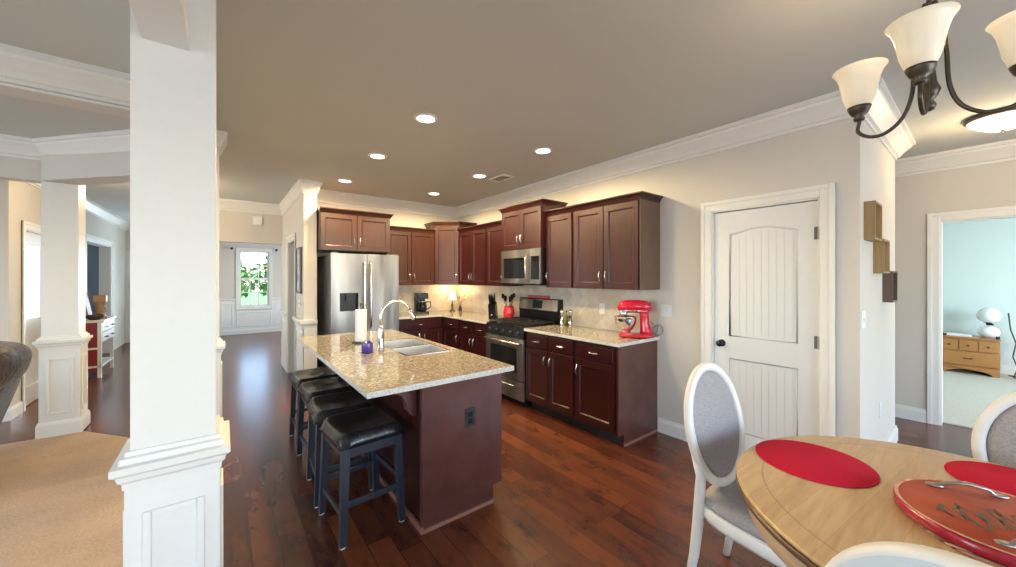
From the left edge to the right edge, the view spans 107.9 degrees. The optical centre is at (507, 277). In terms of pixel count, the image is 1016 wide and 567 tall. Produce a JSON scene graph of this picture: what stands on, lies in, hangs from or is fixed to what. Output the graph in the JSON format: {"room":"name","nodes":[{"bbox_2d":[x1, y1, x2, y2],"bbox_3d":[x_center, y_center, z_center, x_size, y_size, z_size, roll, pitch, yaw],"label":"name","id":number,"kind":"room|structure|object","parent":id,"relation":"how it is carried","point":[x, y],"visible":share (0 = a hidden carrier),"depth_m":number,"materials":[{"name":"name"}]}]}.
{"room":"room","nodes":[
{"label":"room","id":0,"kind":"room"},
{"bbox_2d":[0,180,124,407],"bbox_3d":[-7.024,0.120,6.104,0.150,2.720,5.850,0,0,-38],"label":"wall","id":1,"kind":"structure","parent":0,"point":[19,201],"depth_m":4.02,"materials":[{"name":"paint"}]},
{"bbox_2d":[21,220,40,411],"bbox_3d":[-5.657,0.422,4.475,0.022,2.115,1.010,0,0,-38],"label":"trim","id":2,"kind":"structure","parent":1,"relation":"attached to","point":[25,225],"depth_m":4.08,"materials":[{"name":"white wood"}]},
{"bbox_2d":[26,232,40,405],"bbox_3d":[-5.679,0.470,4.452,0.098,2.000,0.809,0,0,-38],"label":"door","id":3,"kind":"structure","parent":1,"relation":"in","point":[33,241],"depth_m":4.43,"materials":[{"name":"paint"}]},
{"bbox_2d":[86,233,112,353],"bbox_3d":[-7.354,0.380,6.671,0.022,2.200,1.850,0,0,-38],"label":"trim","id":4,"kind":"structure","parent":1,"relation":"attached to","point":[89,237],"depth_m":7.32,"materials":[{"name":"white wood"}]},
{"bbox_2d":[0,431,129,566],"bbox_3d":[-2.671,1.474,-0.731,4.880,0.011,8.510,0,0,-38],"label":"floor","id":5,"kind":"structure","parent":0,"point":[60,507],"depth_m":2.41,"materials":[{"name":"beige carpet"}]},
{"bbox_2d":[0,341,31,423],"bbox_3d":[-4.037,0.966,2.403,1.110,1.005,0.940,0,0,-38],"label":"recliner","id":6,"kind":"object","parent":5,"relation":"on","point":[15,357],"visible":1,"depth_m":2.72,"materials":[{"name":"grey fabric"}]},
{"bbox_2d":[32,181,92,439],"bbox_3d":[-4.267,0.114,3.559,0.314,2.708,0.314,0,0,-38],"label":"column","id":7,"kind":"structure","parent":5,"relation":"on","point":[62,346],"depth_m":3.48,"materials":[{"name":"white paint"}]},
{"bbox_2d":[108,0,229,566],"bbox_3d":[-1.207,0.114,1.355,0.302,2.708,0.304,0,0,-38],"label":"column","id":8,"kind":"structure","parent":5,"relation":"on","point":[169,473],"depth_m":1.26,"materials":[{"name":"white wood"}]},
{"bbox_2d":[216,130,227,416],"bbox_3d":[-2.612,0.114,3.175,0.328,2.708,0.338,0,0,-38],"label":"column","id":9,"kind":"structure","parent":5,"relation":"on","point":[221,136],"depth_m":3.15,"materials":[{"name":"white wood"}]},
{"bbox_2d":[87,244,98,313],"bbox_3d":[-9.986,0.120,7.606,2.700,2.720,0.150,0,0,-38],"label":"wall","id":10,"kind":"structure","parent":0,"point":[92,251],"depth_m":8.15,"materials":[{"name":"paint"}]},
{"bbox_2d":[125,231,280,342],"bbox_3d":[-6.844,0.120,10.016,5.220,2.720,0.180,0,0,-38],"label":"wall","id":11,"kind":"structure","parent":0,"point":[227,257],"depth_m":9.68,"materials":[{"name":"paint"}]},
{"bbox_2d":[219,326,280,335],"bbox_3d":[-6.137,1.413,10.475,3.300,0.135,0.018,0,0,-38],"label":"baseboard","id":12,"kind":"structure","parent":11,"relation":"attached to","point":[278,328],"depth_m":9.87,"materials":[{"name":"white wood"}]},
{"bbox_2d":[236,248,271,309],"bbox_3d":[-6.841,0.020,9.979,0.810,1.630,0.102,0,0,-38],"label":"window","id":13,"kind":"structure","parent":11,"relation":"attached to","point":[253,265],"depth_m":9.98,"materials":[{"name":"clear glass"}]},
{"bbox_2d":[219,210,281,356],"bbox_3d":[-3.345,0.120,6.862,3.300,2.720,0.150,0,0,-38],"label":"wall","id":14,"kind":"structure","parent":0,"point":[234,226],"depth_m":6.08,"materials":[{"name":"paint"}]},
{"bbox_2d":[282,193,316,319],"bbox_3d":[-3.175,0.120,5.572,0.150,2.720,2.100,0,0,-38],"label":"wall","id":15,"kind":"structure","parent":0,"point":[300,218],"depth_m":4.76,"materials":[{"name":"paint"}]},
{"bbox_2d":[286,232,295,372],"bbox_3d":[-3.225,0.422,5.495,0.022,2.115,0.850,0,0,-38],"label":"trim","id":16,"kind":"structure","parent":15,"relation":"attached to","point":[291,237],"depth_m":5.51,"materials":[{"name":"white wood"}]},
{"bbox_2d":[279,309,317,370],"bbox_3d":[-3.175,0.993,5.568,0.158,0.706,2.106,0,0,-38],"label":"trim","id":17,"kind":"structure","parent":15,"relation":"attached to","point":[309,360],"depth_m":4.76,"materials":[{"name":"white wood"}]},
{"bbox_2d":[296,247,301,293],"bbox_3d":[-2.770,-0.100,4.899,0.028,0.600,0.340,0,0,-38],"label":"picture frame","id":18,"kind":"object","parent":15,"relation":"attached to","point":[299,249],"visible":1,"depth_m":4.77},
{"bbox_2d":[279,179,322,214],"bbox_3d":[-3.157,-1.157,5.548,0.268,0.165,2.159,0,0,-38],"label":"trim","id":19,"kind":"structure","parent":15,"relation":"attached to","point":[301,186],"depth_m":4.79,"materials":[{"name":"white wood"}]},
{"bbox_2d":[317,202,457,256],"bbox_3d":[-1.831,0.120,5.991,2.490,2.720,0.120,0,0,-38],"label":"wall","id":20,"kind":"structure","parent":0,"point":[404,219],"depth_m":6.02,"materials":[{"name":"paint"}]},
{"bbox_2d":[317,206,393,254],"bbox_3d":[-2.192,-0.633,5.221,0.957,0.547,0.653,0,0,-38],"label":"upper cabinet","id":21,"kind":"object","parent":20,"relation":"attached to","point":[339,230],"visible":0.98,"depth_m":4.95,"materials":[{"name":"brown wood"}]},
{"bbox_2d":[379,226,435,284],"bbox_3d":[-1.587,-0.336,5.866,0.790,0.892,0.373,0,0,-38],"label":"upper cabinet","id":22,"kind":"object","parent":20,"relation":"attached to","point":[414,247],"visible":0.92,"depth_m":5.76,"materials":[{"name":"brown wood"}]},
{"bbox_2d":[0,331,972,566],"bbox_3d":[-0.935,1.540,4.889,14.740,0.120,15.520,0,0,-38],"label":"floor","id":23,"kind":"structure","parent":0,"point":[567,494],"depth_m":2.52,"materials":[{"name":"brown wood"}]},
{"bbox_2d":[86,316,116,377],"bbox_3d":[-6.409,1.055,5.733,0.361,0.850,0.850,0,0,-38],"label":"console table","id":24,"kind":"object","parent":23,"relation":"on","point":[102,330],"visible":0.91,"depth_m":5.49,"materials":[{"name":"white wood"}]},
{"bbox_2d":[86,314,105,319],"bbox_3d":[-6.229,0.593,5.574,0.230,0.075,0.230,0,0,-38],"label":"bowl","id":25,"kind":"object","parent":24,"relation":"on","point":[93,316],"visible":0.84,"depth_m":5.53,"materials":[{"name":"brown wood"}]},
{"bbox_2d":[93,295,107,318],"bbox_3d":[-6.354,0.450,5.769,0.140,0.360,0.140,0,0,-38],"label":"wooden vase","id":26,"kind":"object","parent":24,"relation":"on","point":[100,301],"visible":0.83,"depth_m":5.73,"materials":[{"name":"beige wood"}]},
{"bbox_2d":[88,357,112,368],"bbox_3d":[-6.423,1.315,5.722,0.325,0.030,0.810,0,0,-38],"label":"shelf","id":27,"kind":"object","parent":24,"relation":"attached to","point":[105,360],"depth_m":5.51,"materials":[{"name":"white wood"}]},
{"bbox_2d":[289,367,339,445],"bbox_3d":[-1.778,1.177,3.429,0.384,0.606,0.434,0,0,-38],"label":"bar stool","id":28,"kind":"object","parent":23,"relation":"on","point":[297,378],"visible":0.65,"depth_m":3.43,"materials":[{"name":"black leather"}]},
{"bbox_2d":[289,367,339,388],"bbox_3d":[-1.778,0.908,3.429,0.384,0.068,0.434,0,0,-38],"label":"seat cushion","id":29,"kind":"object","parent":28,"relation":"on","point":[298,377],"depth_m":3.37,"materials":[{"name":"black leather"}]},
{"bbox_2d":[296,377,355,458],"bbox_3d":[-1.490,1.177,3.057,0.384,0.606,0.434,0,0,-40],"label":"bar stool","id":30,"kind":"object","parent":23,"relation":"on","point":[307,390],"visible":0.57,"depth_m":3.06,"materials":[{"name":"black leather"}]},
{"bbox_2d":[296,377,355,403],"bbox_3d":[-1.490,0.908,3.057,0.384,0.068,0.434,0,0,-40],"label":"seat cushion","id":31,"kind":"object","parent":30,"relation":"on","point":[307,390],"depth_m":3.00,"materials":[{"name":"black leather"}]},
{"bbox_2d":[306,390,371,507],"bbox_3d":[-1.207,1.177,2.657,0.384,0.606,0.434,0,0,-35],"label":"bar stool","id":32,"kind":"object","parent":23,"relation":"on","point":[321,407],"visible":0.66,"depth_m":2.57,"materials":[{"name":"black leather"}]},
{"bbox_2d":[306,390,371,424],"bbox_3d":[-1.207,0.908,2.657,0.384,0.068,0.434,0,0,-35],"label":"seat cushion","id":33,"kind":"object","parent":32,"relation":"on","point":[321,407],"depth_m":2.59,"materials":[{"name":"black leather"}]},
{"bbox_2d":[317,252,398,367],"bbox_3d":[-2.077,0.578,5.136,0.865,1.805,0.913,0,0,-38],"label":"refrigerator","id":34,"kind":"object","parent":23,"relation":"on","point":[345,281],"visible":0.62,"depth_m":4.81,"materials":[{"name":"silver metal"}]},
{"bbox_2d":[318,407,405,549],"bbox_3d":[-0.910,1.177,2.292,0.384,0.606,0.434,0,0,-42],"label":"bar stool","id":35,"kind":"object","parent":23,"relation":"on","point":[350,434],"visible":1,"depth_m":2.23,"materials":[{"name":"blue paint"}]},
{"bbox_2d":[318,407,405,451],"bbox_3d":[-0.910,0.908,2.292,0.384,0.068,0.434,0,0,-42],"label":"seat cushion","id":36,"kind":"object","parent":35,"relation":"on","point":[350,430],"depth_m":2.21,"materials":[{"name":"black leather"}]},
{"bbox_2d":[399,316,442,343],"bbox_3d":[-1.472,1.038,5.771,0.727,0.883,0.663,0,0,-38],"label":"base cabinet","id":37,"kind":"object","parent":23,"relation":"on","point":[429,328],"visible":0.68,"depth_m":5.58,"materials":[{"name":"brown wood"}]},
{"bbox_2d":[399,310,509,323],"bbox_3d":[-0.870,0.580,5.490,1.339,0.030,1.846,0,0,-38],"label":"countertop","id":38,"kind":"structure","parent":37,"relation":"on","point":[477,317],"depth_m":5.58,"materials":[{"name":"stone"}]},
{"bbox_2d":[414,293,430,313],"bbox_3d":[-1.380,0.403,5.995,0.233,0.325,0.240,0,0,-26],"label":"coffee maker","id":39,"kind":"object","parent":38,"relation":"on","point":[420,306],"visible":1,"depth_m":5.91,"materials":[{"name":"black plastic"}]},
{"bbox_2d":[488,293,497,318],"bbox_3d":[-0.210,0.385,5.118,0.100,0.361,0.208,0,0,12],"label":"knife block","id":40,"kind":"object","parent":38,"relation":"on","point":[492,306],"visible":1,"depth_m":5.07,"materials":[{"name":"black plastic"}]},
{"bbox_2d":[503,306,514,317],"bbox_3d":[0.012,0.479,5.160,0.160,0.172,0.160,0,0,-38],"label":"utensil crock","id":41,"kind":"object","parent":38,"relation":"on","point":[508,311],"visible":0.91,"depth_m":5.10,"materials":[{"name":"red ceramic"}]},
{"bbox_2d":[361,373,500,534],"bbox_3d":[-0.900,1.038,3.038,0.760,0.885,1.932,0,0,-38],"label":"kitchen island","id":42,"kind":"object","parent":23,"relation":"on","point":[451,442],"visible":0.51,"depth_m":2.29,"materials":[{"name":"brown wood"}]},
{"bbox_2d":[297,329,513,398],"bbox_3d":[-0.986,0.580,2.954,0.922,0.030,2.160,0,0,-38],"label":"island countertop","id":43,"kind":"structure","parent":42,"relation":"on","point":[385,372],"depth_m":2.39,"materials":[{"name":"stone"}]},
{"bbox_2d":[352,303,368,343],"bbox_3d":[-1.283,0.390,3.230,0.150,0.350,0.150,0,0,-38],"label":"paper towel holder","id":44,"kind":"object","parent":43,"relation":"on","point":[360,314],"visible":0.96,"depth_m":3.19,"materials":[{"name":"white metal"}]},
{"bbox_2d":[361,341,372,353],"bbox_3d":[-1.062,0.525,2.794,0.084,0.080,0.084,0,0,-38],"label":"candle jar","id":45,"kind":"object","parent":43,"relation":"on","point":[366,347],"visible":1,"depth_m":2.76,"materials":[{"name":"purple glass"}]},
{"bbox_2d":[377,300,415,350],"bbox_3d":[-0.878,0.370,2.961,0.322,0.390,0.110,0,0,-38],"label":"faucet","id":46,"kind":"object","parent":43,"relation":"on","point":[380,336],"visible":1,"depth_m":2.89,"materials":[{"name":"silver metal"}]},
{"bbox_2d":[374,338,450,356],"bbox_3d":[-0.806,0.656,3.055,0.364,0.188,0.724,0,0,-38],"label":"sink","id":47,"kind":"object","parent":43,"relation":"in","point":[406,347],"visible":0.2,"depth_m":3.09,"materials":[{"name":"metal"}]},
{"bbox_2d":[465,407,474,427],"bbox_3d":[-0.240,0.880,2.338,0.072,0.114,0.005,0,0,-38],"label":"outlet plate","id":48,"kind":"object","parent":42,"relation":"attached to","point":[469,411],"depth_m":2.33,"materials":[{"name":"black plastic"}]},
{"bbox_2d":[443,317,460,348],"bbox_3d":[-0.631,1.038,5.733,0.663,0.883,0.532,0,0,-38],"label":"base cabinet","id":49,"kind":"object","parent":23,"relation":"on","point":[451,327],"visible":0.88,"depth_m":5.52,"materials":[{"name":"brown wood"}]},
{"bbox_2d":[460,320,487,356],"bbox_3d":[-0.254,1.038,5.245,0.663,0.883,0.697,0,0,-38],"label":"base cabinet","id":50,"kind":"object","parent":23,"relation":"on","point":[472,340],"visible":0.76,"depth_m":5.04,"materials":[{"name":"brown wood"}]},
{"bbox_2d":[484,297,562,406],"bbox_3d":[0.170,0.873,4.643,0.703,1.215,0.756,0,0,-38],"label":"range","id":51,"kind":"object","parent":23,"relation":"on","point":[505,338],"visible":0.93,"depth_m":4.47,"materials":[{"name":"silver metal"}]},
{"bbox_2d":[487,321,557,328],"bbox_3d":[0.193,0.571,4.661,0.595,0.018,0.756,0,0,-38],"label":"cooktop","id":52,"kind":"object","parent":51,"relation":"in","point":[500,324],"depth_m":4.47,"materials":[{"name":"black metal"}]},
{"bbox_2d":[526,331,579,426],"bbox_3d":[0.653,1.038,4.072,0.663,0.883,0.722,0,0,-38],"label":"base cabinet","id":53,"kind":"object","parent":23,"relation":"on","point":[550,360],"visible":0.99,"depth_m":3.85,"materials":[{"name":"brown wood"}]},
{"bbox_2d":[524,324,659,346],"bbox_3d":[0.821,0.580,3.868,0.649,0.030,1.257,0,0,-38],"label":"countertop","id":54,"kind":"structure","parent":53,"relation":"on","point":[581,333],"depth_m":3.70,"materials":[{"name":"stone"}]},
{"bbox_2d":[614,300,662,337],"bbox_3d":[1.229,0.386,3.515,0.426,0.357,0.247,0,0,33],"label":"stand mixer","id":55,"kind":"object","parent":54,"relation":"on","point":[625,322],"visible":1,"depth_m":3.48,"materials":[{"name":"red metal"}]},
{"bbox_2d":[614,315,636,332],"bbox_3d":[1.135,0.445,3.561,0.224,0.155,0.214,0,0,-38],"label":"bowl","id":56,"kind":"object","parent":55,"relation":"on","point":[625,323],"depth_m":3.49,"materials":[{"name":"metal"}]},
{"bbox_2d":[575,340,657,446],"bbox_3d":[1.034,1.038,3.579,0.663,0.883,0.518,0,0,-38],"label":"base cabinet","id":57,"kind":"object","parent":23,"relation":"on","point":[616,387],"visible":0.98,"depth_m":3.38,"materials":[{"name":"brown wood"}]},
{"bbox_2d":[684,362,786,566],"bbox_3d":[1.148,0.957,1.674,0.506,1.053,0.547,0,0,-35],"label":"dining chair","id":58,"kind":"object","parent":23,"relation":"on","point":[713,416],"visible":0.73,"depth_m":1.73,"materials":[{"name":"wood"}]},
{"bbox_2d":[693,371,738,476],"bbox_3d":[1.035,0.717,1.837,0.426,0.491,0.105,0,0,-35],"label":"cushion","id":59,"kind":"object","parent":58,"relation":"on","point":[715,398],"depth_m":1.80,"materials":[{"name":"grey fabric"}]},
{"bbox_2d":[705,479,765,542],"bbox_3d":[1.166,1.016,1.647,0.481,0.057,0.470,0,0,-35],"label":"seat cushion","id":60,"kind":"object","parent":58,"relation":"on","point":[724,503],"depth_m":1.61,"materials":[{"name":"grey fabric"}]},
{"bbox_2d":[736,436,1006,566],"bbox_3d":[1.394,1.099,1.077,1.246,0.758,1.246,0,0,-38],"label":"dining table","id":61,"kind":"object","parent":23,"relation":"on","point":[805,523],"visible":0.64,"depth_m":1.19,"materials":[{"name":"brown wood"}]},
{"bbox_2d":[755,440,880,487],"bbox_3d":[1.196,0.718,1.453,0.376,0.004,0.376,0,0,-38],"label":"placemat","id":62,"kind":"object","parent":61,"relation":"on","point":[808,461],"visible":1,"depth_m":1.43,"materials":[{"name":"red fabric"}]},
{"bbox_2d":[920,525,1007,566],"bbox_3d":[1.373,0.717,1.004,0.384,0.005,0.384,0,0,-38],"label":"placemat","id":63,"kind":"object","parent":61,"relation":"on","point":[974,556],"visible":0.2,"depth_m":0.96,"materials":[{"name":"fabric"}]},
{"bbox_2d":[893,478,1015,566],"bbox_3d":[1.400,0.681,1.048,0.428,0.066,0.428,0,0,25],"label":"serving tray","id":64,"kind":"object","parent":63,"relation":"on","point":[980,520],"visible":1,"depth_m":1.07,"materials":[{"name":"paint"}]},
{"bbox_2d":[944,461,1015,495],"bbox_3d":[1.775,0.718,1.277,0.350,0.004,0.350,0,0,-38],"label":"placemat","id":65,"kind":"object","parent":61,"relation":"on","point":[1000,478],"visible":0.8,"depth_m":1.35,"materials":[{"name":"red fabric"}]},
{"bbox_2d":[825,541,991,566],"bbox_3d":[0.948,0.957,0.656,0.547,1.053,0.506,0,0,-27],"label":"dining chair","id":66,"kind":"object","parent":23,"relation":"on","point":[881,553],"visible":1,"depth_m":0.63,"materials":[{"name":"fabric"}]},
{"bbox_2d":[971,392,1015,468],"bbox_3d":[2.011,0.957,1.310,0.547,1.053,0.506,0,0,-33],"label":"dining chair","id":67,"kind":"object","parent":23,"relation":"on","point":[993,437],"visible":0.38,"depth_m":1.57,"materials":[{"name":"wood"}]},
{"bbox_2d":[986,405,1015,468],"bbox_3d":[2.178,0.717,1.418,0.105,0.491,0.426,0,0,-33],"label":"cushion","id":68,"kind":"object","parent":67,"relation":"on","point":[1000,419],"depth_m":1.56,"materials":[{"name":"grey fabric"}]},
{"bbox_2d":[0,0,1015,221],"bbox_3d":[-0.935,-1.300,4.889,14.740,0.120,15.520,0,0,-38],"label":"ceiling","id":69,"kind":"structure","parent":0,"point":[306,89],"depth_m":2.30,"materials":[{"name":"paint"}]},
{"bbox_2d":[0,151,129,184],"bbox_3d":[-5.096,-1.065,2.647,5.128,0.350,1.155,0,0,-23],"label":"beam","id":70,"kind":"structure","parent":69,"relation":"attached to","point":[110,167],"depth_m":3.31,"materials":[{"name":"paint"}]},
{"bbox_2d":[0,129,129,160],"bbox_3d":[-5.048,-1.157,2.501,5.026,0.165,1.050,0,0,-23],"label":"trim","id":71,"kind":"structure","parent":70,"relation":"attached to","point":[118,140],"depth_m":3.24,"materials":[{"name":"white wood"}]},
{"bbox_2d":[0,82,129,117],"bbox_3d":[-4.124,-1.147,1.084,4.800,0.185,0.160,0,0,-38],"label":"trim","id":72,"kind":"structure","parent":69,"relation":"attached to","point":[4,90],"depth_m":2.21,"materials":[{"name":"paint"}]},
{"bbox_2d":[0,43,129,109],"bbox_3d":[-4.039,-1.157,0.974,4.800,0.165,0.118,0,0,-38],"label":"trim","id":73,"kind":"structure","parent":69,"relation":"attached to","point":[18,66],"depth_m":2.12,"materials":[{"name":"white wood"}]},
{"bbox_2d":[129,0,188,50],"bbox_3d":[-0.390,-1.015,0.267,0.130,0.450,7.300,0,0,-38],"label":"beam","id":74,"kind":"structure","parent":69,"relation":"attached to","point":[166,22],"depth_m":1.14,"materials":[{"name":"white paint"}]},
{"bbox_2d":[368,153,386,158],"bbox_3d":[-1.323,-1.234,3.755,0.184,0.012,0.184,0,0,-38],"label":"recessed light","id":75,"kind":"object","parent":69,"relation":"in","point":[372,155],"visible":1,"depth_m":3.74,"materials":[{"name":"white"}]},
{"bbox_2d":[414,113,437,123],"bbox_3d":[-0.638,-1.234,2.869,0.184,0.012,0.184,0,0,-38],"label":"recessed light","id":76,"kind":"object","parent":69,"relation":"in","point":[426,118],"visible":1,"depth_m":2.86,"materials":[{"name":"white"}]},
{"bbox_2d":[487,174,513,182],"bbox_3d":[-0.090,-1.234,4.581,0.180,0.012,0.320,0,0,-38],"label":"ceiling vent","id":77,"kind":"object","parent":69,"relation":"in","point":[502,177],"visible":1,"depth_m":4.57,"materials":[{"name":"grey metal"}]},
{"bbox_2d":[534,147,551,153],"bbox_3d":[0.340,-1.234,3.599,0.184,0.012,0.184,0,0,-38],"label":"recessed light","id":78,"kind":"object","parent":69,"relation":"in","point":[542,150],"visible":1,"depth_m":3.58,"materials":[{"name":"white glass"}]},
{"bbox_2d":[832,0,1015,138],"bbox_3d":[1.411,-0.886,1.235,0.396,0.709,0.543,0,0,-38],"label":"chandelier","id":79,"kind":"object","parent":69,"relation":"hanging from","point":[919,37],"visible":1,"depth_m":1.18,"materials":[{"name":"white glass"}]},
{"bbox_2d":[963,107,1015,132],"bbox_3d":[3.741,-1.171,2.796,0.380,0.138,0.380,0,0,-38],"label":"flush light","id":80,"kind":"object","parent":69,"relation":"attached to","point":[1006,120],"visible":0.97,"depth_m":2.77,"materials":[{"name":"white glass"}]},
{"bbox_2d":[458,117,863,438],"bbox_3d":[0.760,0.120,4.577,0.120,2.720,5.287,0,0,-38],"label":"wall","id":81,"kind":"structure","parent":0,"point":[833,152],"depth_m":2.98,"materials":[{"name":"paint"}]},
{"bbox_2d":[424,221,476,284],"bbox_3d":[-0.963,-0.399,6.173,0.650,1.017,0.650,0,0,-38],"label":"upper cabinet","id":82,"kind":"object","parent":81,"relation":"attached to","point":[446,236],"visible":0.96,"depth_m":5.97,"materials":[{"name":"brown wood"}]},
{"bbox_2d":[457,224,486,285],"bbox_3d":[-0.438,-0.336,5.720,0.373,0.892,0.788,0,0,-38],"label":"upper cabinet","id":83,"kind":"object","parent":81,"relation":"attached to","point":[472,239],"visible":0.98,"depth_m":5.60,"materials":[{"name":"brown wood"}]},
{"bbox_2d":[484,220,523,285],"bbox_3d":[-0.058,-0.336,5.229,0.373,0.892,0.455,0,0,-38],"label":"upper cabinet","id":84,"kind":"object","parent":81,"relation":"attached to","point":[493,229],"visible":0.41,"depth_m":5.17,"materials":[{"name":"brown wood"}]},
{"bbox_2d":[26,139,1015,230],"bbox_3d":[-2.429,-1.157,3.715,10.700,0.165,15.250,0,0,-38],"label":"trim","id":85,"kind":"structure","parent":81,"relation":"attached to","point":[1005,150],"depth_m":3.75,"materials":[{"name":"white wood"}]},
{"bbox_2d":[399,285,659,336],"bbox_3d":[-0.251,0.327,4.690,1.339,0.474,3.869,0,0,-38],"label":"backsplash","id":86,"kind":"structure","parent":81,"relation":"attached to","point":[584,303],"depth_m":4.72,"materials":[{"name":"tile"}]},
{"bbox_2d":[498,198,567,250],"bbox_3d":[0.294,-0.636,4.720,0.438,0.562,0.864,0,0,-38],"label":"upper cabinet","id":87,"kind":"object","parent":81,"relation":"attached to","point":[523,224],"visible":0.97,"depth_m":4.53,"materials":[{"name":"brown wood"}]},
{"bbox_2d":[501,248,545,285],"bbox_3d":[0.280,-0.132,4.710,0.448,0.440,0.766,0,0,-38],"label":"microwave","id":88,"kind":"object","parent":87,"relation":"attached to","point":[524,266],"visible":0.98,"depth_m":4.53,"materials":[{"name":"silver metal"}]},
{"bbox_2d":[544,206,573,287],"bbox_3d":[0.690,-0.336,4.261,0.373,0.892,0.430,0,0,-38],"label":"upper cabinet","id":89,"kind":"object","parent":81,"relation":"attached to","point":[559,221],"visible":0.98,"depth_m":4.16,"materials":[{"name":"brown wood"}]},
{"bbox_2d":[317,77,915,217],"bbox_3d":[0.701,-1.157,4.698,6.547,0.165,2.646,0,0,29],"label":"trim","id":90,"kind":"structure","parent":81,"relation":"attached to","point":[883,113],"depth_m":3.27,"materials":[{"name":"white wood"}]},
{"bbox_2d":[571,191,662,289],"bbox_3d":[1.080,-0.336,3.756,0.373,0.892,0.847,0,0,-38],"label":"upper cabinet","id":91,"kind":"object","parent":81,"relation":"attached to","point":[617,238],"visible":1,"depth_m":3.56,"materials":[{"name":"brown wood"}]},
{"bbox_2d":[660,304,671,316],"bbox_3d":[1.499,0.310,3.509,0.016,0.116,0.120,0,0,-38],"label":"switch plate","id":92,"kind":"object","parent":81,"relation":"attached to","point":[665,310],"visible":1,"depth_m":3.52,"materials":[{"name":"white plastic"}]},
{"bbox_2d":[714,201,818,451],"bbox_3d":[1.985,0.458,2.895,0.105,2.020,0.717,0,0,-38],"label":"door","id":93,"kind":"structure","parent":81,"relation":"in","point":[766,339],"depth_m":2.87,"materials":[{"name":"paint"}]},
{"bbox_2d":[701,182,835,435],"bbox_3d":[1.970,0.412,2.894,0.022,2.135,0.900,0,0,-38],"label":"trim","id":94,"kind":"structure","parent":81,"relation":"attached to","point":[826,192],"depth_m":2.60,"materials":[{"name":"white wood"}]},
{"bbox_2d":[864,121,894,440],"bbox_3d":[2.945,0.120,3.000,1.410,2.720,0.120,0,0,-38],"label":"wall","id":95,"kind":"structure","parent":0,"point":[879,165],"depth_m":2.87,"materials":[{"name":"paint"}]},
{"bbox_2d":[658,404,926,442],"bbox_3d":[2.537,1.413,4.094,2.378,0.135,2.625,0,0,-38],"label":"baseboard","id":96,"kind":"structure","parent":95,"relation":"attached to","point":[901,411],"depth_m":3.53,"materials":[{"name":"white wood"}]},
{"bbox_2d":[864,200,881,241],"bbox_3d":[2.545,-0.390,2.578,0.260,0.260,0.058,0,0,-38],"label":"shadow box","id":97,"kind":"object","parent":95,"relation":"attached to","point":[872,209],"visible":1,"depth_m":2.51,"materials":[{"name":"brown wood"}]},
{"bbox_2d":[873,239,889,273],"bbox_3d":[2.814,-0.160,2.786,0.260,0.250,0.058,0,0,-38],"label":"shadow box","id":98,"kind":"object","parent":95,"relation":"attached to","point":[881,250],"visible":0.84,"depth_m":2.72,"materials":[{"name":"brown wood"}]},
{"bbox_2d":[882,271,897,302],"bbox_3d":[3.130,0.070,3.031,0.260,0.250,0.058,0,0,-38],"label":"shadow box","id":99,"kind":"object","parent":95,"relation":"attached to","point":[889,280],"visible":0.86,"depth_m":2.96,"materials":[{"name":"brown wood"}]},
{"bbox_2d":[895,160,1015,409],"bbox_3d":[4.619,0.120,3.443,0.120,2.720,6.200,0,0,-38],"label":"wall","id":100,"kind":"structure","parent":0,"point":[991,185],"depth_m":3.82,"materials":[{"name":"paint"}]},
{"bbox_2d":[927,206,1015,425],"bbox_3d":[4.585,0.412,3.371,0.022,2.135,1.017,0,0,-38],"label":"trim","id":101,"kind":"structure","parent":100,"relation":"attached to","point":[933,219],"depth_m":3.73,"materials":[{"name":"white wood"}]},
{"bbox_2d":[943,218,1015,366],"bbox_3d":[7.564,0.120,5.846,0.120,2.720,4.400,0,0,-38],"label":"wall","id":102,"kind":"structure","parent":0,"point":[979,257],"depth_m":5.87,"materials":[{"name":"paint"}]},
{"bbox_2d":[1000,365,1015,374],"bbox_3d":[7.510,1.413,5.804,0.018,0.135,4.400,0,0,-38],"label":"baseboard","id":103,"kind":"structure","parent":102,"relation":"attached to","point":[1011,370],"depth_m":5.64,"materials":[{"name":"white wood"}]},
{"bbox_2d":[943,369,1015,428],"bbox_3d":[6.065,1.472,4.687,3.670,0.013,4.400,0,0,-38],"label":"floor","id":104,"kind":"structure","parent":0,"point":[966,394],"depth_m":4.74,"materials":[{"name":"beige carpet"}]},
{"bbox_2d":[943,335,1000,377],"bbox_3d":[7.183,1.185,5.770,0.476,0.561,0.605,0,0,-38],"label":"dresser","id":105,"kind":"object","parent":104,"relation":"on","point":[978,354],"visible":0.86,"depth_m":5.61,"materials":[{"name":"brown wood"}]},
{"bbox_2d":[976,307,1002,337],"bbox_3d":[7.292,0.675,5.610,0.250,0.460,0.250,0,0,-38],"label":"globe lamp","id":106,"kind":"object","parent":105,"relation":"on","point":[988,315],"visible":0.99,"depth_m":5.56,"materials":[{"name":"white glass"}]},
{"bbox_2d":[1008,313,1015,378],"bbox_3d":[7.472,0.998,5.424,0.220,0.937,0.420,0,0,18],"label":"power cord","id":107,"kind":"object","parent":104,"relation":"on","point":[1014,376],"visible":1,"depth_m":5.55,"materials":[{"name":"black plastic"}]},
{"bbox_3d":[-6.605,0.120,2.807,3.220,2.720,0.120,0,0,-38],"label":"wall","id":108,"kind":"structure","parent":0,"visible":0},
{"bbox_2d":[2,401,22,421],"bbox_3d":[-6.535,1.413,2.951,3.268,0.135,0.298,0,0,-38],"label":"baseboard","id":109,"kind":"structure","parent":108,"relation":"attached to","point":[15,410],"depth_m":3.90,"materials":[{"name":"white wood"}]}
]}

